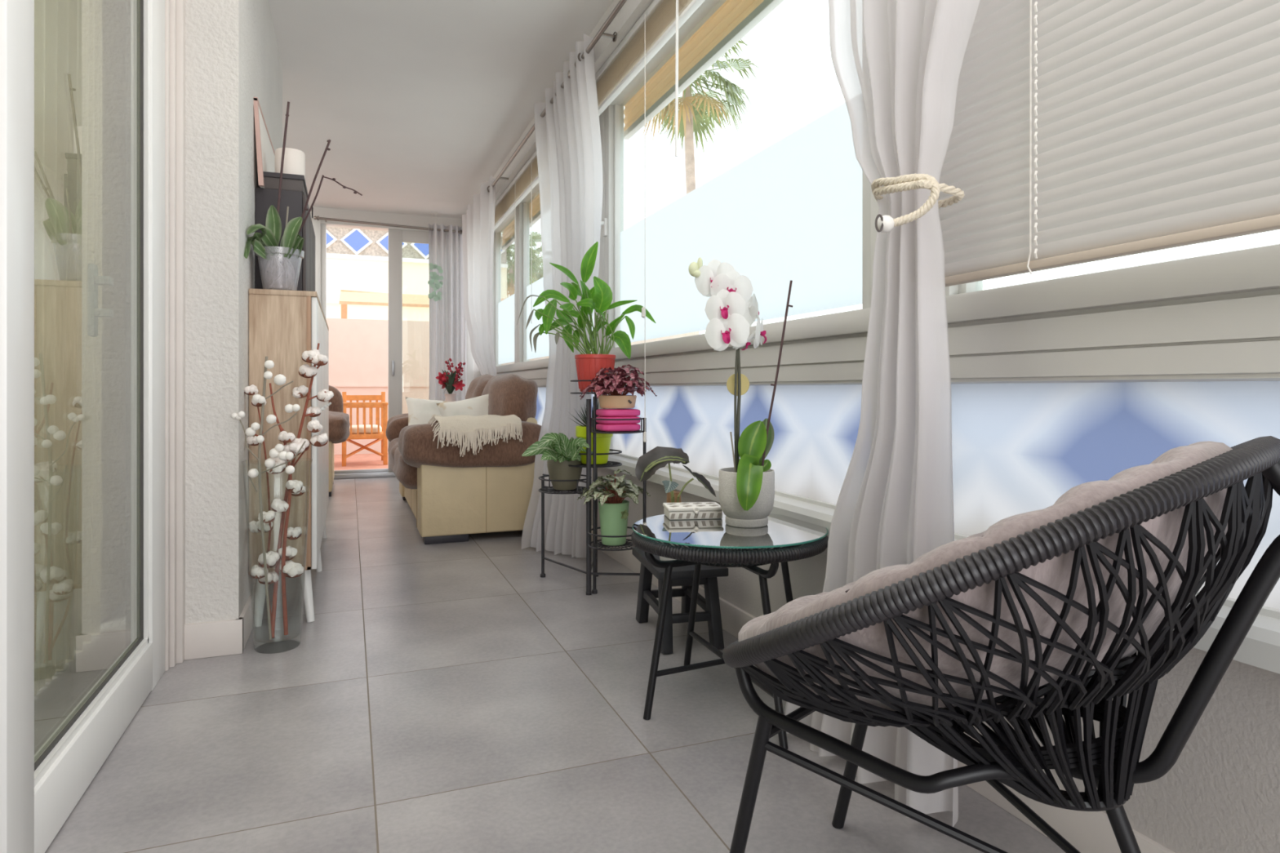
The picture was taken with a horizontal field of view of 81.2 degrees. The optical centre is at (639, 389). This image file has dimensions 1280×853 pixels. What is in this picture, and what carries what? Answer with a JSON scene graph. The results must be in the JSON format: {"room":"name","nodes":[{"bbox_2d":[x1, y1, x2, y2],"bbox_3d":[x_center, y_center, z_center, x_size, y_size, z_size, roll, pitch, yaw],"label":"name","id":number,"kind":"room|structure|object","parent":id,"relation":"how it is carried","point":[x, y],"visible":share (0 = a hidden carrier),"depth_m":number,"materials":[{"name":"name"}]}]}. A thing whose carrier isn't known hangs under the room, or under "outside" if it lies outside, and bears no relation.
{"room":"sunroom","nodes":[
{"label":"sunroom","id":0,"kind":"room"},
{"bbox_2d":[100,0,125,623],"bbox_3d":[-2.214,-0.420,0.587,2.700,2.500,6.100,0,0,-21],"label":"door frame","id":1,"kind":"structure","parent":0,"point":[113,594],"depth_m":2.78,"materials":[{"name":"beige metal"}]},
{"bbox_2d":[184,582,270,660],"bbox_3d":[-1.694,0.776,3.066,0.308,0.108,1.677,0,0,-21],"label":"baseboard","id":2,"kind":"structure","parent":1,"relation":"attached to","point":[228,637],"depth_m":2.32,"materials":[{"name":"wood"}]},
{"bbox_2d":[185,0,282,624],"bbox_3d":[-1.690,-0.420,3.068,0.276,2.500,1.655,0,0,-21],"label":"wall","id":3,"kind":"structure","parent":0,"point":[233,58],"depth_m":2.33,"materials":[{"name":"paint"}]},
{"bbox_2d":[164,0,185,671],"bbox_3d":[-1.441,-0.305,2.228,0.130,2.270,0.094,0,0,-21],"label":"trim","id":4,"kind":"structure","parent":3,"relation":"attached to","point":[175,10],"depth_m":2.23,"materials":[{"name":"paint"}]},
{"bbox_2d":[308,206,480,378],"bbox_3d":[-2.663,-0.420,7.033,2.540,2.500,0.140,0,0,-21],"label":"wall","id":5,"kind":"structure","parent":0,"point":[344,214],"depth_m":7.06,"materials":[{"name":"white paint"}]},
{"bbox_2d":[333,468,395,479],"bbox_3d":[-2.325,0.792,7.159,1.340,0.075,0.190,0,0,-21],"label":"trim","id":6,"kind":"structure","parent":5,"relation":"attached to","point":[375,473],"depth_m":6.98,"materials":[{"name":"silver metal"}]},
{"bbox_2d":[312,217,473,471],"bbox_3d":[-2.332,-0.367,7.135,1.450,2.395,0.150,0,0,-21],"label":"door","id":7,"kind":"structure","parent":5,"relation":"in","point":[397,235],"depth_m":7.08,"materials":[{"name":"white plastic"}]},
{"bbox_2d":[313,215,462,234],"bbox_3d":[-2.333,-1.530,7.014,1.346,0.067,0.134,0,0,-21],"label":"curtain rod","id":8,"kind":"object","parent":7,"relation":"attached to","point":[315,217],"visible":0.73,"depth_m":6.92,"materials":[{"name":"silver metal"}]},
{"bbox_2d":[428,223,466,400],"bbox_3d":[-1.836,-0.370,7.155,0.370,2.400,0.106,0,0,-21],"label":"curtain","id":9,"kind":"object","parent":8,"relation":"hanging from","point":[447,321],"visible":0.49,"depth_m":7.14,"materials":[{"name":"white fabric"}]},
{"bbox_2d":[515,205,517,363],"bbox_3d":[-0.915,-0.855,5.803,0.095,1.310,0.080,0,0,-21],"label":"trim","id":10,"kind":"structure","parent":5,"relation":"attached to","point":[516,329],"depth_m":5.78,"materials":[{"name":"white plastic"}]},
{"bbox_2d":[480,243,1279,387],"bbox_3d":[0.104,-0.109,3.179,0.100,0.194,9.050,0,0,-21],"label":"window sill","id":11,"kind":"structure","parent":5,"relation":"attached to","point":[1212,317],"depth_m":1.35,"materials":[{"name":"grey"}]},
{"bbox_2d":[268,0,613,218],"bbox_3d":[-1.955,-1.710,2.458,4.540,0.080,9.200,0,0,-21],"label":"ceiling","id":12,"kind":"structure","parent":0,"point":[418,104],"depth_m":4.11,"materials":[{"name":"paint"}]},
{"bbox_2d":[427,262,443,301],"bbox_3d":[-1.922,-1.247,7.022,0.143,0.846,0.074,0,0,-21],"label":"hanging ornament","id":13,"kind":"object","parent":12,"relation":"hanging from","point":[435,277],"visible":1,"depth_m":7.01,"materials":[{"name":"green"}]},
{"bbox_2d":[34,476,1065,852],"bbox_3d":[-1.941,0.860,2.394,4.520,0.060,9.070,0,0,-21],"label":"floor","id":14,"kind":"structure","parent":0,"point":[456,697],"depth_m":1.80,"materials":[{"name":"tile"}]},
{"bbox_2d":[34,0,102,696],"bbox_3d":[-1.408,-0.280,1.410,0.052,2.220,2.450,0,0,-21],"label":"glass door","id":15,"kind":"structure","parent":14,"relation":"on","point":[68,106],"depth_m":2.21,"materials":[{"name":"clear glass"}]},
{"bbox_2d":[241,457,312,652],"bbox_3d":[-1.167,0.530,2.405,0.206,0.600,0.206,0,0,-21],"label":"floor vase","id":16,"kind":"object","parent":14,"relation":"on","point":[308,458],"visible":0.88,"depth_m":2.37,"materials":[{"name":"clear glass"}]},
{"bbox_2d":[244,384,274,638],"bbox_3d":[-1.241,0.393,2.478,0.186,0.818,0.083,0,0,28],"label":"branch","id":17,"kind":"object","parent":16,"relation":"in","point":[254,526],"visible":0.68,"depth_m":2.50,"materials":[{"name":"white plant"}]},
{"bbox_2d":[231,356,305,639],"bbox_3d":[-1.151,0.349,2.345,0.228,0.903,0.094,0,0,3],"label":"branch","id":18,"kind":"object","parent":16,"relation":"in","point":[279,380],"visible":1,"depth_m":2.31,"materials":[{"name":"beige plant"}]},
{"bbox_2d":[249,382,303,635],"bbox_3d":[-1.174,0.390,2.419,0.159,0.820,0.123,0,0,-21],"label":"branch","id":19,"kind":"object","parent":16,"relation":"in","point":[294,570],"visible":0.84,"depth_m":2.41,"materials":[{"name":"white plant"}]},
{"bbox_2d":[271,342,333,631],"bbox_3d":[-1.115,0.324,2.479,0.186,0.955,0.108,0,0,-11],"label":"branch","id":20,"kind":"object","parent":16,"relation":"in","point":[313,356],"visible":0.89,"depth_m":2.46,"materials":[{"name":"white plant"}]},
{"bbox_2d":[248,288,331,626],"bbox_3d":[-1.540,0.243,3.385,0.229,1.178,1.673,0,0,-21],"label":"base cabinet","id":21,"kind":"object","parent":14,"relation":"on","point":[284,324],"visible":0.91,"depth_m":2.62,"materials":[{"name":"brown wood"}]},
{"bbox_2d":[255,187,315,291],"bbox_3d":[-1.489,-0.544,3.171,0.170,0.396,0.850,0,0,-21],"label":"speaker","id":22,"kind":"object","parent":21,"relation":"on","point":[295,201],"visible":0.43,"depth_m":2.79,"materials":[{"name":"grey"}]},
{"bbox_2d":[253,97,275,188],"bbox_3d":[-1.574,-0.902,3.194,0.034,0.319,1.025,0,0,-21],"label":"picture","id":23,"kind":"object","parent":22,"relation":"on","point":[265,153],"visible":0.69,"depth_m":2.79,"materials":[{"name":"white fabric"}]},
{"bbox_2d":[262,171,308,197],"bbox_3d":[-1.387,-0.773,2.934,0.140,0.061,0.334,0,0,-21],"label":"drawer box","id":24,"kind":"object","parent":22,"relation":"on","point":[292,182],"visible":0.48,"depth_m":2.79,"materials":[{"name":"grey"}]},
{"bbox_2d":[275,147,305,178],"bbox_3d":[-1.344,-0.862,2.868,0.106,0.116,0.106,0,0,-21],"label":"candle","id":25,"kind":"object","parent":24,"relation":"on","point":[294,159],"visible":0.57,"depth_m":2.82,"materials":[{"name":"beige wax"}]},
{"bbox_2d":[243,101,362,290],"bbox_3d":[-1.235,-0.689,2.670,0.397,0.686,0.251,0,0,-43],"label":"potted orchid","id":26,"kind":"object","parent":21,"relation":"on","point":[278,276],"visible":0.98,"depth_m":2.65,"materials":[{"name":"green plant"}]},
{"bbox_2d":[328,385,350,497],"bbox_3d":[-2.889,0.384,6.034,1.018,0.892,1.035,0,0,-21],"label":"armchair","id":27,"kind":"object","parent":14,"relation":"on","point":[339,421],"visible":0.2,"depth_m":5.78,"materials":[{"name":"beige leather"}]},
{"bbox_2d":[328,385,342,412],"bbox_3d":[-3.027,0.170,6.398,0.900,0.463,0.256,0,0,-21],"label":"cushion","id":28,"kind":"object","parent":27,"relation":"on","point":[336,405],"depth_m":6.47,"materials":[{"name":"brown fabric"}]},
{"bbox_2d":[385,373,541,544],"bbox_3d":[-1.214,0.359,4.966,0.849,0.941,2.005,0,0,-21],"label":"armchair","id":29,"kind":"object","parent":14,"relation":"on","point":[451,496],"visible":0.65,"depth_m":4.09,"materials":[{"name":"beige leather"}]},
{"bbox_2d":[387,437,398,471],"bbox_3d":[-1.440,0.462,5.234,0.614,0.267,0.715,0,0,-21],"label":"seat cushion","id":30,"kind":"object","parent":29,"relation":"on","point":[393,444],"depth_m":5.04,"materials":[{"name":"brown fabric"}]},
{"bbox_2d":[392,447,417,488],"bbox_3d":[-1.181,0.464,4.579,0.624,0.271,0.716,0,0,-21],"label":"seat cushion","id":31,"kind":"object","parent":29,"relation":"on","point":[406,474],"depth_m":4.24,"materials":[{"name":"brown fabric"}]},
{"bbox_2d":[404,396,450,425],"bbox_3d":[-1.459,0.225,5.334,0.428,0.341,0.241,0,0,-21],"label":"throw pillow","id":32,"kind":"object","parent":29,"relation":"on","point":[420,411],"visible":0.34,"depth_m":5.28,"materials":[{"name":"white fabric"}]},
{"bbox_2d":[435,394,488,416],"bbox_3d":[-1.005,0.215,4.607,0.465,0.432,0.246,0,0,-21],"label":"throw pillow","id":33,"kind":"object","parent":29,"relation":"on","point":[477,406],"visible":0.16,"depth_m":4.59,"materials":[{"name":"white fabric"}]},
{"bbox_2d":[428,414,522,457],"bbox_3d":[-0.922,0.252,4.155,0.503,0.216,0.370,0,0,-21],"label":"fringed throw","id":34,"kind":"object","parent":29,"relation":"on","point":[468,426],"visible":0.98,"depth_m":4.02,"materials":[{"name":"beige fabric"}]},
{"bbox_2d":[465,373,494,399],"bbox_3d":[-1.112,0.155,5.412,0.332,0.532,0.737,0,0,-21],"label":"cushion","id":35,"kind":"object","parent":29,"relation":"on","point":[476,388],"depth_m":5.28,"materials":[{"name":"brown fabric"}]},
{"bbox_2d":[481,373,537,421],"bbox_3d":[-0.849,0.157,4.731,0.330,0.512,0.731,0,0,-21],"label":"cushion","id":36,"kind":"object","parent":29,"relation":"on","point":[508,393],"depth_m":4.45,"materials":[{"name":"brown fabric"}]},
{"bbox_2d":[538,379,646,595],"bbox_3d":[-0.216,0.395,3.123,0.373,0.870,0.505,0,0,-21],"label":"plant stand","id":37,"kind":"object","parent":14,"relation":"on","point":[590,422],"visible":0.62,"depth_m":3.03,"materials":[{"name":"grey metal"}]},
{"bbox_2d":[521,432,592,490],"bbox_3d":[-0.298,0.300,3.099,0.270,0.250,0.286,0,0,27],"label":"variegated plant","id":38,"kind":"object","parent":37,"relation":"on","point":[559,452],"visible":0.98,"depth_m":3.06,"materials":[{"name":"green plant"}]},
{"bbox_2d":[538,486,586,494],"bbox_3d":[-0.320,0.430,3.186,0.227,0.006,0.227,0,0,-21],"label":"shelf","id":39,"kind":"object","parent":37,"relation":"attached to","point":[579,490],"depth_m":3.15,"materials":[{"name":"grey metal"}]},
{"bbox_2d":[516,241,656,391],"bbox_3d":[-0.215,-0.300,3.160,0.561,0.624,0.277,0,0,4],"label":"peace lily","id":40,"kind":"object","parent":37,"relation":"on","point":[598,298],"visible":0.96,"depth_m":3.15,"materials":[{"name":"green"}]},
{"bbox_2d":[569,391,609,394],"bbox_3d":[-0.192,0.017,3.209,0.217,0.006,0.217,0,0,-21],"label":"shelf","id":41,"kind":"object","parent":37,"relation":"attached to","point":[592,393],"depth_m":3.12,"materials":[{"name":"grey metal"}]},
{"bbox_2d":[570,401,613,464],"bbox_3d":[-0.198,0.180,3.164,0.222,0.265,0.198,0,0,-21],"label":"spiky succulent","id":42,"kind":"object","parent":37,"relation":"on","point":[602,441],"visible":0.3,"depth_m":3.12,"materials":[{"name":"green plant"}]},
{"bbox_2d":[575,425,613,464],"bbox_3d":[-0.194,0.234,3.165,0.158,0.157,0.158,0,0,-21],"label":"pot","id":43,"kind":"object","parent":37,"relation":"on","point":[602,440],"depth_m":3.11,"materials":[{"name":"green"}]},
{"bbox_2d":[568,461,622,467],"bbox_3d":[-0.194,0.318,3.165,0.237,0.006,0.237,0,0,-21],"label":"shelf","id":44,"kind":"object","parent":37,"relation":"attached to","point":[610,464],"depth_m":3.10,"materials":[{"name":"grey metal"}]},
{"bbox_2d":[587,538,635,551],"bbox_3d":[-0.102,0.627,3.013,0.217,0.006,0.217,0,0,-21],"label":"shelf","id":45,"kind":"object","parent":37,"relation":"attached to","point":[627,544],"depth_m":2.98,"materials":[{"name":"grey metal"}]},
{"bbox_2d":[598,499,629,546],"bbox_3d":[-0.106,0.537,3.012,0.126,0.169,0.126,0,0,-21],"label":"pot","id":46,"kind":"object","parent":45,"relation":"on","point":[614,513],"depth_m":2.96,"materials":[{"name":"green ceramic"}]},
{"bbox_2d":[577,469,650,546],"bbox_3d":[-0.106,0.473,3.017,0.302,0.297,0.292,0,0,-21],"label":"begonias","id":47,"kind":"object","parent":37,"relation":"on","point":[613,512],"visible":0.98,"depth_m":2.96,"materials":[{"name":"green ceramic"}]},
{"bbox_2d":[591,430,641,433],"bbox_3d":[-0.094,0.171,3.011,0.207,0.006,0.207,0,0,-21],"label":"shelf","id":48,"kind":"object","parent":37,"relation":"attached to","point":[592,431],"depth_m":2.94,"materials":[{"name":"grey metal"}]},
{"bbox_2d":[595,408,639,431],"bbox_3d":[-0.089,0.123,3.013,0.162,0.089,0.140,0,0,-21],"label":"pot holder","id":49,"kind":"object","parent":37,"relation":"on","point":[618,413],"visible":0.98,"depth_m":2.95,"materials":[{"name":"pink plastic"}]},
{"bbox_2d":[598,395,636,408],"bbox_3d":[-0.091,0.051,3.012,0.154,0.051,0.154,0,0,-21],"label":"pot","id":50,"kind":"object","parent":49,"relation":"on","point":[605,401],"depth_m":2.95,"materials":[{"name":"beige ceramic"}]},
{"bbox_2d":[579,364,657,408],"bbox_3d":[-0.100,-0.012,3.025,0.317,0.176,0.292,0,0,-21],"label":"begonias","id":51,"kind":"object","parent":49,"relation":"on","point":[614,383],"visible":1,"depth_m":2.96,"materials":[{"name":"brown"}]},
{"bbox_2d":[631,546,728,653],"bbox_3d":[0.127,0.701,2.528,0.230,0.266,0.380,0,0,-13],"label":"step stool","id":52,"kind":"object","parent":14,"relation":"on","point":[682,576],"visible":0.68,"depth_m":2.40,"materials":[{"name":"black wood"}]},
{"bbox_2d":[635,446,715,560],"bbox_3d":[0.102,0.376,2.433,0.244,0.382,0.185,0,0,-21],"label":"alocasia","id":53,"kind":"object","parent":52,"relation":"on","point":[646,465],"visible":0.59,"depth_m":2.40,"materials":[{"name":"green plant"}]},
{"bbox_2d":[631,511,828,749],"bbox_3d":[0.236,0.599,1.986,0.517,0.467,0.517,0,0,8],"label":"glass table","id":54,"kind":"object","parent":14,"relation":"on","point":[708,536],"visible":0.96,"depth_m":1.88,"materials":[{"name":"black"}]},
{"bbox_2d":[662,502,722,519],"bbox_3d":[0.151,0.347,2.132,0.158,0.035,0.108,0,0,-7],"label":"box","id":55,"kind":"object","parent":54,"relation":"on","point":[690,510],"visible":0.97,"depth_m":2.09,"materials":[{"name":"white"}]},
{"bbox_2d":[688,257,792,527],"bbox_3d":[0.267,0.006,1.981,0.224,0.715,0.184,0,0,-34],"label":"orchid","id":56,"kind":"object","parent":54,"relation":"on","point":[747,488],"visible":1,"depth_m":1.96,"materials":[{"name":"plant"}]},
{"bbox_2d":[722,435,1279,852],"bbox_3d":[0.475,0.444,1.081,0.756,0.778,0.716,0,0,-21],"label":"lounge chair","id":57,"kind":"object","parent":14,"relation":"on","point":[1108,762],"visible":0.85,"depth_m":0.83,"materials":[{"name":"black"}]},
{"bbox_2d":[737,440,1243,711],"bbox_3d":[0.472,0.267,1.079,0.695,0.407,0.641,0,0,-21],"label":"round cushion","id":58,"kind":"object","parent":57,"relation":"on","point":[1055,573],"visible":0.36,"depth_m":0.80,"materials":[{"name":"fabric"}]},
{"bbox_3d":[-1.612,0.523,6.347,0.390,0.616,0.390,0,0,-21],"label":"side table","id":59,"kind":"object","parent":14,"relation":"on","visible":0},
{"bbox_2d":[444,393,456,401],"bbox_3d":[-1.613,0.128,6.347,0.140,0.175,0.140,0,0,-21],"label":"flower vase","id":60,"kind":"object","parent":59,"relation":"on","point":[449,397],"visible":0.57,"depth_m":6.31,"materials":[{"name":"beige ceramic"}]},
{"bbox_2d":[435,358,465,394],"bbox_3d":[-1.602,-0.103,6.347,0.215,0.328,0.190,0,0,31],"label":"flowers","id":61,"kind":"object","parent":60,"relation":"in","point":[451,382],"visible":1,"depth_m":6.34,"materials":[{"name":"red plant"}]},
{"bbox_2d":[493,0,653,201],"bbox_3d":[0.037,-1.597,3.207,0.285,0.185,9.150,0,0,-21],"label":"lintel","id":62,"kind":"object","parent":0,"point":[632,11],"depth_m":3.37,"materials":[{"name":"white paint"}]},
{"bbox_2d":[492,208,515,366],"bbox_3d":[-1.132,-0.853,6.341,0.078,1.305,1.080,0,0,-21],"label":"window","id":63,"kind":"structure","parent":62,"relation":"attached to","point":[504,311],"depth_m":6.61,"materials":[{"name":"white glass"}]},
{"bbox_2d":[501,219,514,249],"bbox_3d":[-1.161,-1.353,6.642,0.035,0.191,0.550,0,0,-21],"label":"roller shutter","id":64,"kind":"object","parent":63,"relation":"attached to","point":[508,235],"depth_m":6.65,"materials":[{"name":"beige"}]},
{"bbox_2d":[487,70,569,191],"bbox_3d":[-0.715,-1.500,4.626,0.091,0.037,2.376,0,0,-21],"label":"curtain rod","id":65,"kind":"object","parent":62,"relation":"attached to","point":[543,113],"visible":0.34,"depth_m":4.62,"materials":[{"name":"silver metal"}]},
{"bbox_2d":[462,175,497,375],"bbox_3d":[-1.291,-0.370,6.204,0.233,2.400,1.501,0,0,-21],"label":"curtain","id":66,"kind":"object","parent":65,"relation":"hanging from","point":[478,223],"visible":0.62,"depth_m":6.02,"materials":[{"name":"white fabric"}]},
{"bbox_2d":[521,33,603,557],"bbox_3d":[-0.412,-0.370,3.708,0.268,2.400,0.890,0,0,-21],"label":"curtain","id":67,"kind":"object","parent":65,"relation":"hanging from","point":[568,143],"visible":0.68,"depth_m":3.71,"materials":[{"name":"white fabric"}]},
{"bbox_2d":[517,182,595,363],"bbox_3d":[-0.551,-0.853,4.851,0.078,1.305,1.960,0,0,-21],"label":"window","id":68,"kind":"structure","parent":62,"relation":"attached to","point":[525,353],"depth_m":5.68,"materials":[{"name":"white plastic"}]},
{"bbox_2d":[493,150,538,328],"bbox_3d":[-0.889,-0.960,5.331,0.045,1.080,3.020,0,0,-21],"label":"blind","id":69,"kind":"object","parent":68,"relation":"attached to","point":[527,178],"visible":0.4,"depth_m":5.24,"materials":[{"name":"beige fabric"}]},
{"bbox_2d":[529,193,540,227],"bbox_3d":[-0.779,-1.353,5.661,0.035,0.191,0.320,0,0,-21],"label":"roller shutter","id":70,"kind":"object","parent":68,"relation":"attached to","point":[535,205],"depth_m":5.70,"materials":[{"name":"beige"}]},
{"bbox_2d":[574,0,626,67],"bbox_3d":[0.453,-1.500,1.625,0.091,0.040,3.976,0,0,-21],"label":"curtain rod","id":71,"kind":"object","parent":62,"relation":"attached to","point":[601,32],"visible":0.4,"depth_m":3.13,"materials":[{"name":"silver metal"}]},
{"bbox_2d":[783,0,980,826],"bbox_3d":[0.501,-0.370,1.514,0.140,2.400,0.602,0,0,-21],"label":"curtain","id":72,"kind":"object","parent":71,"relation":"hanging from","point":[897,64],"visible":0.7,"depth_m":1.47,"materials":[{"name":"white fabric"}]},
{"bbox_2d":[871,173,964,232],"bbox_3d":[0.543,-0.352,1.468,0.169,0.126,0.240,0,0,14],"label":"tieback","id":73,"kind":"object","parent":72,"relation":"attached to","point":[885,224],"visible":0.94,"depth_m":1.38,"materials":[{"name":"beige fabric"}]},
{"bbox_2d":[600,0,871,348],"bbox_3d":[0.206,-0.853,2.827,0.135,1.305,2.080,0,0,-21],"label":"window","id":74,"kind":"structure","parent":62,"relation":"attached to","point":[797,210],"depth_m":2.48,"materials":[{"name":"glass"}]},
{"bbox_2d":[595,0,704,442],"bbox_3d":[0.112,-0.645,2.743,0.057,1.710,2.230,0,0,-21],"label":"blind","id":75,"kind":"object","parent":74,"relation":"attached to","point":[662,19],"visible":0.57,"depth_m":2.93,"materials":[{"name":"beige"}]},
{"bbox_2d":[623,0,784,139],"bbox_3d":[0.308,-1.438,2.867,0.035,0.300,2.120,0,0,-21],"label":"roller shutter","id":76,"kind":"object","parent":74,"relation":"attached to","point":[734,19],"visible":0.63,"depth_m":3.03,"materials":[{"name":"beige"}]},
{"bbox_2d":[945,280,982,296],"bbox_3d":[1.210,-0.853,0.326,0.078,1.305,2.930,0,0,-21],"label":"window","id":77,"kind":"structure","parent":62,"relation":"attached to","point":[975,286],"depth_m":1.61,"materials":[{"name":"clear glass"}]},
{"bbox_2d":[937,0,1279,286],"bbox_3d":[1.117,-0.853,0.291,0.042,1.294,2.732,0,0,-21],"label":"blind","id":78,"kind":"object","parent":62,"relation":"attached to","point":[1083,131],"visible":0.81,"depth_m":1.21,"materials":[{"name":"grey fabric"}]},
{"bbox_2d":[574,354,615,391],"bbox_3d":[-0.192,-0.068,3.209,0.176,0.159,0.176,0,0,-21],"label":"pot","id":79,"kind":"object","parent":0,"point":[587,365],"depth_m":3.14,"materials":[{"name":"red"}]},
{"bbox_2d":[659,542,688,560],"bbox_3d":[0.112,0.507,2.469,0.126,0.119,0.126,0,0,-21],"label":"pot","id":80,"kind":"object","parent":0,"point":[662,558],"depth_m":2.43,"materials":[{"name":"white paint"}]},
{"bbox_2d":[591,467,1279,852],"bbox_3d":[0.100,0.608,3.231,0.100,0.445,9.150,0,0,-21],"label":"wall","id":81,"kind":"structure","parent":0,"point":[1221,794],"depth_m":1.15,"materials":[{"name":"grey"}]},
{"bbox_2d":[534,387,594,425],"bbox_3d":[-0.758,0.153,5.392,0.001,0.338,3.120,0,0,-21],"label":"window","id":82,"kind":"structure","parent":81,"relation":"in","point":[541,394],"depth_m":5.23,"materials":[{"name":"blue glass"}]},
{"bbox_2d":[595,110,612,453],"bbox_3d":[-0.164,-0.590,3.874,0.095,1.840,0.140,0,0,-21],"label":"trim","id":83,"kind":"structure","parent":81,"relation":"attached to","point":[602,117],"depth_m":3.81,"materials":[{"name":"white plastic"}]},
{"bbox_2d":[612,384,862,504],"bbox_3d":[0.236,0.153,2.839,0.001,0.338,2.080,0,0,-21],"label":"window","id":84,"kind":"structure","parent":81,"relation":"in","point":[815,428],"depth_m":2.34,"materials":[{"name":"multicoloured glass"}]},
{"bbox_2d":[871,187,878,293],"bbox_3d":[0.650,-0.590,1.782,0.095,1.840,0.190,0,0,-21],"label":"trim","id":85,"kind":"structure","parent":81,"relation":"attached to","point":[874,206],"depth_m":1.84,"materials":[{"name":"white plastic"}]},
{"bbox_2d":[591,524,1174,852],"bbox_3d":[0.070,0.781,3.166,0.022,0.098,9.050,0,0,-21],"label":"baseboard","id":86,"kind":"structure","parent":81,"relation":"attached to","point":[1088,832],"depth_m":1.37,"materials":[{"name":"tile"}]},
{"bbox_2d":[607,451,1279,674],"bbox_3d":[0.091,0.351,3.174,0.128,0.067,9.050,0,0,-21],"label":"trim","id":87,"kind":"structure","parent":81,"relation":"on","point":[1260,647],"depth_m":2.00,"materials":[{"name":"white plastic"}]},
{"bbox_2d":[951,381,1279,609],"bbox_3d":[1.214,0.153,0.328,0.001,0.338,2.930,0,0,-21],"label":"window","id":88,"kind":"structure","parent":81,"relation":"in","point":[1017,448],"depth_m":1.38,"materials":[{"name":"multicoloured glass"}]},
{"bbox_3d":[-0.700,-1.550,0.296,0.150,0.240,4.260,0,0,-21],"label":"wall","id":89,"kind":"structure","parent":0,"visible":0},
{"bbox_2d":[0,0,164,852],"bbox_3d":[-1.241,-0.300,1.667,0.097,2.260,1.088,0,0,-21],"label":"door","id":90,"kind":"structure","parent":89,"relation":"in","point":[39,792],"depth_m":1.42,"materials":[{"name":"white paint"}]},
{"bbox_2d":[125,177,131,600],"bbox_3d":[-1.461,-0.305,2.210,0.080,2.270,0.100,0,0,-21],"label":"trim","id":91,"kind":"structure","parent":89,"relation":"attached to","point":[128,280],"depth_m":2.15,"materials":[{"name":"grey"}]},
{"label":"outside","id":92,"kind":"structure","parent":0,"visible":0},
{"bbox_3d":[6.190,3.930,66.796,180.000,0.200,200.000,0,0,-21],"label":"ground","id":93,"kind":"structure","parent":92,"visible":0},
{"bbox_2d":[326,226,507,321],"bbox_3d":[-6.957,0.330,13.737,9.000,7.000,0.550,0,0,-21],"label":"house","id":94,"kind":"structure","parent":93,"relation":"on","point":[357,259],"depth_m":14.30,"materials":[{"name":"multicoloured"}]},
{"bbox_2d":[502,231,542,297],"bbox_3d":[-10.958,-4.558,62.520,6.152,16.789,6.561,0,0,35],"label":"palm tree","id":95,"kind":"object","parent":93,"relation":"on","point":[510,272],"visible":0.23,"depth_m":61.86,"materials":[{"name":"green plant"}]},
{"bbox_2d":[508,231,542,281],"bbox_3d":[-10.411,-5.795,74.387,5.735,19.262,6.117,0,0,-21],"label":"palm tree","id":96,"kind":"object","parent":93,"relation":"on","point":[540,273],"visible":0.23,"depth_m":73.16,"materials":[{"name":"green plant"}]},
{"bbox_2d":[640,35,765,334],"bbox_3d":[1.634,-5.772,30.137,5.927,19.214,6.456,0,0,-21],"label":"palm tree","id":97,"kind":"object","parent":93,"relation":"on","point":[692,113],"visible":0.33,"depth_m":29.94,"materials":[{"name":"green plant"}]},
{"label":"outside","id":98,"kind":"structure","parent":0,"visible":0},
{"bbox_2d":[338,289,505,318],"bbox_3d":[-2.183,0.136,11.636,4.629,3.389,2.030,0,0,-21],"label":"roof","id":99,"kind":"structure","parent":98,"point":[346,297],"depth_m":10.77,"materials":[{"name":"tile"}]},
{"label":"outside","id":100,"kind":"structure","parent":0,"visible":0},
{"bbox_2d":[333,453,388,470],"bbox_3d":[-3.077,0.875,8.455,6.400,0.070,2.810,0,0,-21],"label":"floor","id":101,"kind":"structure","parent":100,"point":[356,461],"depth_m":8.56,"materials":[{"name":"tile"}]},
{"bbox_2d":[342,391,388,466],"bbox_3d":[-3.129,0.435,8.477,0.487,0.810,0.630,0,0,-21],"label":"armchair","id":102,"kind":"object","parent":101,"relation":"on","point":[363,431],"visible":0.79,"depth_m":8.26,"materials":[{"name":"brown wood"}]},
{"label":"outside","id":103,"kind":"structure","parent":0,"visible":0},
{"bbox_2d":[326,318,698,454],"bbox_3d":[-2.865,0.010,10.115,8.000,1.840,0.270,0,0,-21],"label":"wall","id":104,"kind":"structure","parent":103,"point":[358,348],"depth_m":9.74,"materials":[{"name":"beige paint"}]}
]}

